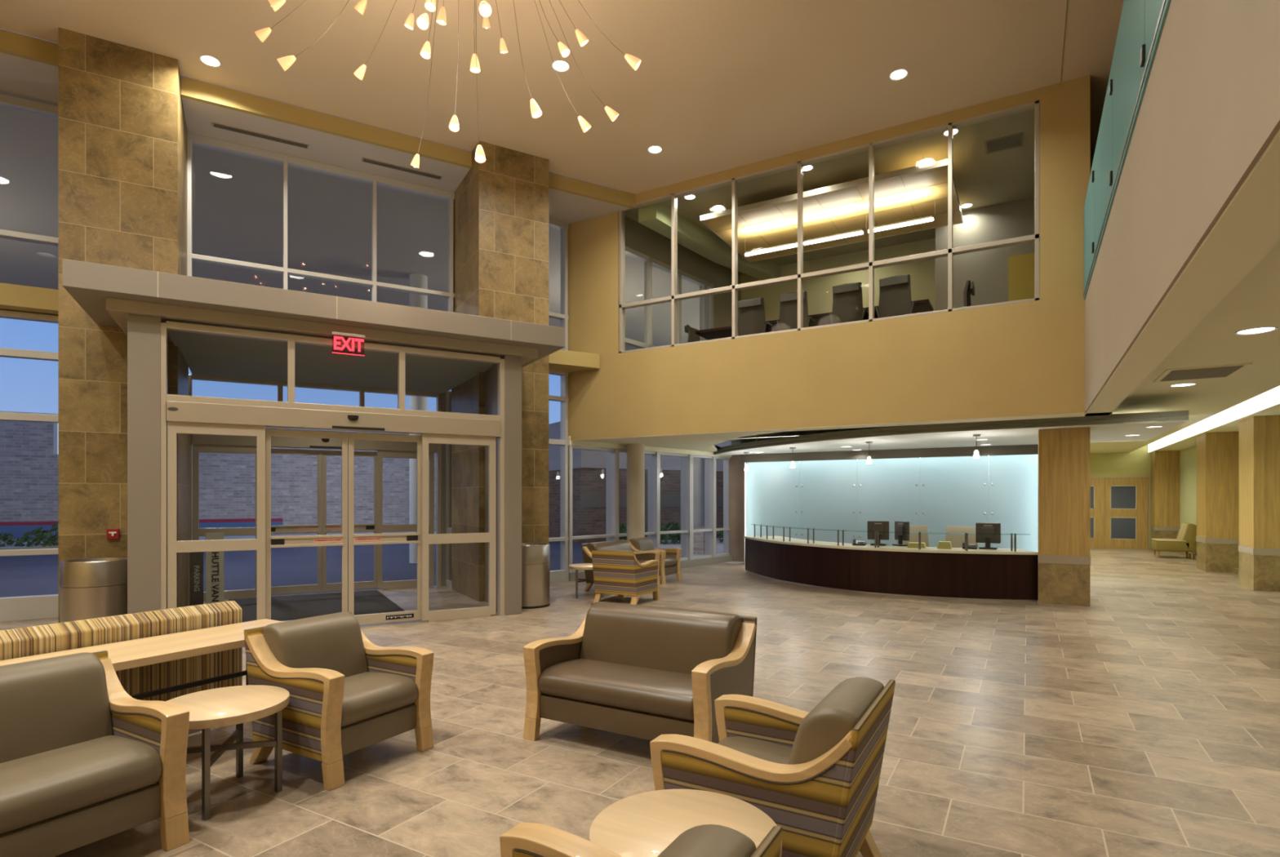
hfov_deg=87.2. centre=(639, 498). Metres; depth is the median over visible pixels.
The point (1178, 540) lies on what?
seat cushion
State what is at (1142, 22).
glass railing
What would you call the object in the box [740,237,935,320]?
wall
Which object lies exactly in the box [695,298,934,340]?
conference table
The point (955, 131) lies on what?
recessed light
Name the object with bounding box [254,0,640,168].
chandelier
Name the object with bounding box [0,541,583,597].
ground
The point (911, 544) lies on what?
stack
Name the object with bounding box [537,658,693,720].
seat cushion
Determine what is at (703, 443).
ceiling
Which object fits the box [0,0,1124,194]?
ceiling
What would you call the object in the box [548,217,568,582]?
window
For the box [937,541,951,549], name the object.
stack
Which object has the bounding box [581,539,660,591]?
armchair
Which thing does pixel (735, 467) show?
wall
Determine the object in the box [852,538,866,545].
desk phone
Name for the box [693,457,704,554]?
porch column
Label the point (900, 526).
computer monitor
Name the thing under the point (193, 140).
window
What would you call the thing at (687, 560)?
window
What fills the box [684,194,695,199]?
recessed light
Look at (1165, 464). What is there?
wood column
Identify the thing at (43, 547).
kerb
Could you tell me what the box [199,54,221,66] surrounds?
recessed light
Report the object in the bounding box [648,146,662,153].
recessed light
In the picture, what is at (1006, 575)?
reception desk
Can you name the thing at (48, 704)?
cushion
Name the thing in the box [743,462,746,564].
wall
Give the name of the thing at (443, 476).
trim
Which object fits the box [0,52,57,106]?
ceiling
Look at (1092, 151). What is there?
wall
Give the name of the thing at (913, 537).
chair
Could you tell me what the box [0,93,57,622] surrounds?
window
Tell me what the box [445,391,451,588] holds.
window
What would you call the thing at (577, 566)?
side table
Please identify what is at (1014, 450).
trim
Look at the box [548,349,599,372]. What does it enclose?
ledge
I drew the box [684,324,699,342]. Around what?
chair
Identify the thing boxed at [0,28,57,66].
trim
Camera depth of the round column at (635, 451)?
12.94 m
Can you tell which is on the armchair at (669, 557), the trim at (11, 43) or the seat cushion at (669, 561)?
the seat cushion at (669, 561)
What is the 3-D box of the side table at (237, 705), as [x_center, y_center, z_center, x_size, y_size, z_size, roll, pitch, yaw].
[-2.091,1.260,3.378,0.586,0.480,0.586,0,0,30]
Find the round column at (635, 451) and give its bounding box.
[626,443,644,539]
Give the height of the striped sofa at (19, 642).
0.795 m
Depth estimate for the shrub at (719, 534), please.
22.49 m
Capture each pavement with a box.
[0,530,435,548]
[583,537,743,564]
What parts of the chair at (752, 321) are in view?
armrest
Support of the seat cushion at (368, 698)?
on the armchair at (349, 693)
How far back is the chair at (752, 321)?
11.11 m
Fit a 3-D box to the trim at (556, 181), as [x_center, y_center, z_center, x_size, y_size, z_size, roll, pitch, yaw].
[-0.837,-5.064,11.046,1.723,0.228,0.070,0,0,-30]
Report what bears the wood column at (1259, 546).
on the floor
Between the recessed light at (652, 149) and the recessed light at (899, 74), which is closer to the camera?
the recessed light at (899, 74)
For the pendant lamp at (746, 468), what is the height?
0.390 m
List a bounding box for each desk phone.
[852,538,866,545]
[962,542,977,549]
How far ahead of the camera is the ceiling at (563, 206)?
11.46 m
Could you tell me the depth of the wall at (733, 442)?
15.92 m
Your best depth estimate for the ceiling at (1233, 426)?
13.08 m
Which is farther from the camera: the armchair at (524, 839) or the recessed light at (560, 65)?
the recessed light at (560, 65)
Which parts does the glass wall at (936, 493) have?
glass panel, glass panel, glass panel, glass panel, glass panel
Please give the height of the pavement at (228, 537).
0.140 m
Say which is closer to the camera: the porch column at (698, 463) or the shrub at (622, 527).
the porch column at (698, 463)
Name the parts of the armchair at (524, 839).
panel, panel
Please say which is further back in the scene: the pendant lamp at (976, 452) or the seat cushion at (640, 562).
the seat cushion at (640, 562)
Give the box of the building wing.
[548,421,731,543]
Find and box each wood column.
[1037,427,1090,606]
[1151,450,1180,551]
[1195,431,1239,573]
[1238,414,1279,591]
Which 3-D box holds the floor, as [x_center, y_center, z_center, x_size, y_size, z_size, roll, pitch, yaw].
[0.329,1.560,12.570,20.000,0.120,27.100,0,0,30]
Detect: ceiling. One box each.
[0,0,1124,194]
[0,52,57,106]
[164,321,493,394]
[181,97,470,192]
[548,187,631,223]
[595,431,779,452]
[625,107,1039,272]
[726,240,1279,453]
[1149,403,1279,453]
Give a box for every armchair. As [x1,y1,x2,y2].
[244,612,434,791]
[499,822,782,856]
[591,548,659,604]
[626,537,681,584]
[649,676,895,856]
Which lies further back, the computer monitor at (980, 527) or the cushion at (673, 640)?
the computer monitor at (980, 527)
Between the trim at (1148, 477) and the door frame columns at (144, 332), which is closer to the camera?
the door frame columns at (144, 332)
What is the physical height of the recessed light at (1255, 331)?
0.008 m
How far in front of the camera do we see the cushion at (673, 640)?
4.31 m
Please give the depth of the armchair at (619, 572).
9.52 m
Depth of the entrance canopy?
7.20 m
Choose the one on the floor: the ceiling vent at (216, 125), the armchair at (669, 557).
the armchair at (669, 557)
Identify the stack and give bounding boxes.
[906,542,925,548]
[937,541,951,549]
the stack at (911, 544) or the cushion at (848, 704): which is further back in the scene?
the stack at (911, 544)
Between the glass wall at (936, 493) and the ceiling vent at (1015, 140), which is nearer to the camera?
the ceiling vent at (1015, 140)
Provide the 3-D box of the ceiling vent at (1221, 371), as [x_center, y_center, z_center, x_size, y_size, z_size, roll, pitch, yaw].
[6.026,-1.342,7.237,0.680,0.016,0.840,0,0,30]
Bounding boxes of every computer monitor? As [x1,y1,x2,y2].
[866,520,888,546]
[892,520,909,546]
[975,522,1000,549]
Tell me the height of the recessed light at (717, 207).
0.008 m
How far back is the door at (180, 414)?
7.70 m
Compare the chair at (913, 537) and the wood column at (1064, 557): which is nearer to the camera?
the wood column at (1064, 557)
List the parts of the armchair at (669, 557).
panel, arm, leg, arm, seat rail, panel, leg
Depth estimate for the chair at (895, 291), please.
9.99 m
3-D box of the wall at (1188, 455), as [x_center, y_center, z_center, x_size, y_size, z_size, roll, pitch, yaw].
[8.807,-0.150,7.675,0.220,3.300,27.100,0,0,30]
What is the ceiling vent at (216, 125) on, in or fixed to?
in the ceiling at (323, 148)
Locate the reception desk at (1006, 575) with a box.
[743,535,1038,601]
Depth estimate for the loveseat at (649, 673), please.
4.13 m
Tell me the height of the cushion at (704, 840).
0.403 m
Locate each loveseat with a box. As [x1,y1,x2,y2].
[523,601,757,743]
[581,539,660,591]
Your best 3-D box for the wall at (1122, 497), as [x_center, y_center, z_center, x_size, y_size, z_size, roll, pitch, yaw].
[16.119,0.000,23.718,3.600,3.000,0.200,0,0,30]
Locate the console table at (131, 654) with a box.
[0,618,284,699]
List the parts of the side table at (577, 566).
leg, leg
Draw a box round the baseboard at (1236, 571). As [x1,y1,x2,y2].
[1175,551,1239,575]
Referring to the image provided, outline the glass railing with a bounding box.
[1083,0,1171,299]
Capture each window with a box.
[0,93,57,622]
[186,133,454,312]
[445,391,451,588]
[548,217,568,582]
[560,444,732,581]
[617,100,1039,353]
[625,246,713,348]
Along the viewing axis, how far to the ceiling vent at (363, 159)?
10.07 m
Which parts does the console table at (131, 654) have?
leg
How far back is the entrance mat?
9.33 m
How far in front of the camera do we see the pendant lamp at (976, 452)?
10.34 m
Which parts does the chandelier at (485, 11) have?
pendant shade, pendant shade, pendant shade, pendant shade, pendant shade, pendant shade, pendant shade, pendant shade, bulb, pendant shade, pendant shade, pendant shade, pendant shade, pendant shade, pendant shade, bulb, pendant shade, pendant shade, pendant shade, pendant shade, pendant shade, pendant shade, pendant shade, pendant shade, pendant shade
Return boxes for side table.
[166,684,289,820]
[568,563,594,598]
[589,789,782,856]
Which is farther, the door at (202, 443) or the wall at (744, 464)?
the wall at (744, 464)
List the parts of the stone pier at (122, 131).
fire alarm pull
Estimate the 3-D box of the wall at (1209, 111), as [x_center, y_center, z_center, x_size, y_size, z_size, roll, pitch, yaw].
[2.538,-1.765,2.911,0.275,1.430,12.580,0,0,30]
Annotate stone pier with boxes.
[57,27,188,622]
[451,141,548,601]
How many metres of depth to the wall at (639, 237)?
13.76 m
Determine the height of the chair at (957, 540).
1.020 m
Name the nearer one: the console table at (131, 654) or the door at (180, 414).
the console table at (131, 654)
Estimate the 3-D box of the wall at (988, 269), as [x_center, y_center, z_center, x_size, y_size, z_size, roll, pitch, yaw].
[6.583,-3.660,12.192,2.110,2.880,1.300,0,0,30]
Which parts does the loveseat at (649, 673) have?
leg, arm, panel, seat rail, panel, arm, panel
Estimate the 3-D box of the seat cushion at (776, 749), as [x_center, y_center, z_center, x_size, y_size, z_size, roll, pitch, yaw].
[0.494,1.145,2.700,0.605,0.161,0.528,0,0,30]
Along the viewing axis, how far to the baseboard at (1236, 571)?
16.61 m
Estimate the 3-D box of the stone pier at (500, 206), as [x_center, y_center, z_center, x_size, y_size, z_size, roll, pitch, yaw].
[-2.252,-1.839,10.680,1.086,6.678,1.550,0,0,-30]
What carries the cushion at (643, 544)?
on the armchair at (669, 557)
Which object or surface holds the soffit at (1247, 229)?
attached to the wall at (1209, 111)
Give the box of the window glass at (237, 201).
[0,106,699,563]
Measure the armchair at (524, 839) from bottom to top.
0.773 m
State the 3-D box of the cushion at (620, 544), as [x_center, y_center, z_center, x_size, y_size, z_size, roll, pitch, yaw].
[-0.495,0.928,11.301,0.278,0.403,1.078,0,0,30]
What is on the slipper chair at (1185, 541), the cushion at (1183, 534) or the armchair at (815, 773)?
the cushion at (1183, 534)
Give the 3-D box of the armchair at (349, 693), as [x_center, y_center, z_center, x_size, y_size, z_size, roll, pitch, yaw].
[-1.750,1.113,3.938,0.776,0.773,0.702,0,0,30]
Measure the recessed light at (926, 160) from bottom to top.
0.008 m
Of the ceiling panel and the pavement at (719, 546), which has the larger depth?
the pavement at (719, 546)
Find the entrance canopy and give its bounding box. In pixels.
[62,258,564,372]
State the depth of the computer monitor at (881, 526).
11.09 m
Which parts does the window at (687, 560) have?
sill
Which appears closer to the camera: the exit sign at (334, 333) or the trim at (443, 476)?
the exit sign at (334, 333)
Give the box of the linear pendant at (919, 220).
[744,200,935,256]
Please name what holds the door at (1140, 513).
in the wall at (1137, 462)
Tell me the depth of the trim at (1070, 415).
9.74 m
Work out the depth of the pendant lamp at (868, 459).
11.65 m
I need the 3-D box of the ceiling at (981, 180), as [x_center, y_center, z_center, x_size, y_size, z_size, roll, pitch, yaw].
[3.659,-5.130,12.078,7.060,0.060,4.420,0,0,30]
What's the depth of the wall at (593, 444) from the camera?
13.70 m
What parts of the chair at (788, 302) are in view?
armrest, armrest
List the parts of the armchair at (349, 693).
leg, panel, arm, panel, leg, seat rail, panel, arm, leg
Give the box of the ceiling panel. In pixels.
[699,155,963,262]
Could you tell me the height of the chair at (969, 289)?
1.070 m
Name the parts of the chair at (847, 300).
armrest, armrest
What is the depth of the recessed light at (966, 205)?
11.73 m
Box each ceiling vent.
[212,121,309,149]
[361,157,442,180]
[984,132,1022,154]
[1153,362,1252,382]
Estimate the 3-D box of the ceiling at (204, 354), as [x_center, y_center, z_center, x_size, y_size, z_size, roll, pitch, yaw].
[-4.200,-1.845,9.324,3.630,0.110,3.350,0,0,-30]
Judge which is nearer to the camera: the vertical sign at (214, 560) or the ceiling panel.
the vertical sign at (214, 560)
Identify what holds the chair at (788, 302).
on the floor
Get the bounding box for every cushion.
[0,652,113,763]
[0,734,162,834]
[262,612,368,677]
[341,671,417,727]
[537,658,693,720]
[579,601,742,674]
[586,539,631,552]
[598,548,635,556]
[630,537,654,551]
[637,560,648,564]
[657,824,756,856]
[664,555,677,567]
[718,736,791,764]
[787,676,884,764]
[1151,537,1186,542]
[1176,523,1188,540]
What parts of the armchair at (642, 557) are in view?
panel, arm, panel, leg, panel, arm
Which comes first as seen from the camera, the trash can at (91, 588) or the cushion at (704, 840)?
the cushion at (704, 840)
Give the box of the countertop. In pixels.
[743,535,1038,555]
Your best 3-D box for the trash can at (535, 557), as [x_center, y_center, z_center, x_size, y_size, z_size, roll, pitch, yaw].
[-1.563,1.070,9.397,0.606,0.860,0.606,0,0,-30]
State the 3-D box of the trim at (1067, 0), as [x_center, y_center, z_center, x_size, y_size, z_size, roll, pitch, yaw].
[2.178,-5.178,3.061,0.008,0.004,12.280,0,0,30]
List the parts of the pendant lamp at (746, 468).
lamp shade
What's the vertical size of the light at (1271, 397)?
0.365 m
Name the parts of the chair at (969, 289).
backrest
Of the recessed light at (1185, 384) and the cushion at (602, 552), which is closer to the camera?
the recessed light at (1185, 384)
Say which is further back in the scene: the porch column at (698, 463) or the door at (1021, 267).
the porch column at (698, 463)
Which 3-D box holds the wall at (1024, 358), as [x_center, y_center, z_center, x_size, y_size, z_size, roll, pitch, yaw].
[2.136,-3.115,10.290,7.910,4.130,0.200,0,0,30]
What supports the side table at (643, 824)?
on the floor
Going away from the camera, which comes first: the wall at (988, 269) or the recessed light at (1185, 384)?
the recessed light at (1185, 384)
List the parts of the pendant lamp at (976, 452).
lamp shade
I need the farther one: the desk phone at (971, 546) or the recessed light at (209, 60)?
the desk phone at (971, 546)
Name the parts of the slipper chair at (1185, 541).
seat, backrest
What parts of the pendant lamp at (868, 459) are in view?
lamp shade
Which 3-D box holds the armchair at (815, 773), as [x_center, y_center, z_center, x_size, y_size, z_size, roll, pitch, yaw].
[0.547,1.113,2.669,0.776,0.773,0.702,0,0,30]
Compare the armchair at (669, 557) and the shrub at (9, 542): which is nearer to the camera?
the armchair at (669, 557)
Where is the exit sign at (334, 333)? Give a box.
[331,331,364,355]
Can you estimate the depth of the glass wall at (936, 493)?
13.74 m
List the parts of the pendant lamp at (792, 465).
lamp shade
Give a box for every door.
[160,320,504,625]
[188,374,440,601]
[1008,252,1039,301]
[1089,477,1104,547]
[1104,477,1147,549]
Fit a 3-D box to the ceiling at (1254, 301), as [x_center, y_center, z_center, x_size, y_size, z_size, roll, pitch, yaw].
[3.777,-1.400,10.521,9.220,0.100,27.000,0,0,30]
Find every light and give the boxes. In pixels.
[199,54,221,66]
[551,60,569,71]
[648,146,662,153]
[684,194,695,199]
[712,204,724,210]
[803,164,813,171]
[888,69,907,80]
[918,158,933,164]
[942,128,959,136]
[960,203,973,208]
[1145,426,1163,427]
[1148,386,1279,452]
[1168,382,1197,386]
[1234,326,1278,335]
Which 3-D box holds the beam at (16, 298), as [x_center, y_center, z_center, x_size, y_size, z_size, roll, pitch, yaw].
[-8.669,-2.430,7.766,3.550,0.260,0.680,0,0,-30]
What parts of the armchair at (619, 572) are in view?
leg, panel, leg, panel, arm, leg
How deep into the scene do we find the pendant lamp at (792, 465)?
12.96 m
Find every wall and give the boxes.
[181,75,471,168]
[484,368,492,602]
[568,75,1090,439]
[568,435,731,457]
[625,216,740,328]
[728,454,743,561]
[731,440,740,444]
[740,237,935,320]
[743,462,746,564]
[746,454,1037,551]
[935,195,1039,311]
[1084,0,1279,412]
[1089,444,1151,549]
[1089,486,1135,538]
[1090,148,1095,171]
[1180,445,1196,553]
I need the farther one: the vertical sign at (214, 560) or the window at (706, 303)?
the window at (706, 303)
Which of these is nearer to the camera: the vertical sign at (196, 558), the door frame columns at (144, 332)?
the door frame columns at (144, 332)
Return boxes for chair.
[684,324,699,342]
[737,297,772,336]
[776,291,813,330]
[829,282,868,324]
[875,274,917,318]
[896,525,929,546]
[945,525,977,547]
[946,280,974,309]
[1151,523,1196,559]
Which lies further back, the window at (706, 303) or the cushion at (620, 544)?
the window at (706, 303)
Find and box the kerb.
[0,546,57,549]
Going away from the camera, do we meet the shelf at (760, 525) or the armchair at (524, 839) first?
the armchair at (524, 839)
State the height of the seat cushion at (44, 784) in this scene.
0.161 m
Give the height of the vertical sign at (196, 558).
0.900 m
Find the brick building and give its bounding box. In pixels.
[0,411,435,541]
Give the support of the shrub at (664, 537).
on the pavement at (719, 546)
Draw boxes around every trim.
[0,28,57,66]
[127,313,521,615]
[440,391,451,586]
[548,171,635,208]
[570,412,1111,441]
[638,202,780,279]
[740,435,1037,462]
[1060,0,1067,83]
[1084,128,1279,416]
[1089,475,1150,549]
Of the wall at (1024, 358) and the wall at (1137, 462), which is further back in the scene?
the wall at (1137, 462)
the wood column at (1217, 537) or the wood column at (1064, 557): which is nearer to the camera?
the wood column at (1064, 557)
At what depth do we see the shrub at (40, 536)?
19.05 m
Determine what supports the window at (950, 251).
in the wall at (1024, 358)
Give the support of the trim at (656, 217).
attached to the wall at (819, 291)
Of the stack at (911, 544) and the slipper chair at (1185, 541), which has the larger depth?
the slipper chair at (1185, 541)
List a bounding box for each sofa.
[0,600,242,701]
[0,650,189,856]
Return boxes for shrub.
[0,533,16,546]
[13,523,57,546]
[618,520,646,540]
[660,520,680,544]
[715,525,723,542]
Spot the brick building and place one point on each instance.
(28, 451)
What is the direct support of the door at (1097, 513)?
in the wall at (1137, 462)
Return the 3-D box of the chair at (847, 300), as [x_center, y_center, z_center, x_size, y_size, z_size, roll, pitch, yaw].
[3.316,-2.755,10.581,0.608,1.070,0.633,0,0,30]
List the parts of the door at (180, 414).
name plate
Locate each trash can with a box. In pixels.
[59,556,127,622]
[521,542,550,608]
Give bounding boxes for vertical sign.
[189,551,203,605]
[205,533,223,604]
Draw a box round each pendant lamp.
[743,452,749,471]
[789,447,795,467]
[865,441,872,463]
[972,434,980,457]
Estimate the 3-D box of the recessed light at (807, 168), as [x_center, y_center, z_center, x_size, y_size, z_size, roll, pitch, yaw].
[2.577,-5.096,10.383,0.204,0.008,0.204,0,0,30]
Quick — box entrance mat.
[228,590,405,622]
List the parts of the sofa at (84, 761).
seat rail, panel, panel, arm, leg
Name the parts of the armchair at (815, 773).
arm, panel, panel, arm, panel, leg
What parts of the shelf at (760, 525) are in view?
post, post, post, post, post, post, post, glass, post, post, post, post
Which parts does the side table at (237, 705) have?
leg, leg, leg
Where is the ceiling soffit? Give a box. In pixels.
[713,410,1188,455]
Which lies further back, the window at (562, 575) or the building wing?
the building wing
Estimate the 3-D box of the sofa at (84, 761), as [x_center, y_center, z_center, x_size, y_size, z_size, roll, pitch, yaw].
[-2.659,1.113,2.493,0.776,0.773,1.452,0,0,30]
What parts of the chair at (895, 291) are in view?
armrest, armrest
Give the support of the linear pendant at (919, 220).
hanging from the ceiling panel
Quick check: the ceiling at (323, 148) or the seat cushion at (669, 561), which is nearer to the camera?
the ceiling at (323, 148)
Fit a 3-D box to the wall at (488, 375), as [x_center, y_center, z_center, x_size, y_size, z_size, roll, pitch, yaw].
[-2.027,-0.165,9.470,0.100,3.330,0.770,0,0,-30]
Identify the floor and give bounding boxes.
[0,547,1279,856]
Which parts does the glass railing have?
glass panel, glass panel, glass panel, glass panel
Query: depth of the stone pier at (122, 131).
7.61 m
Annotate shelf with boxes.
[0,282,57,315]
[752,524,1030,551]

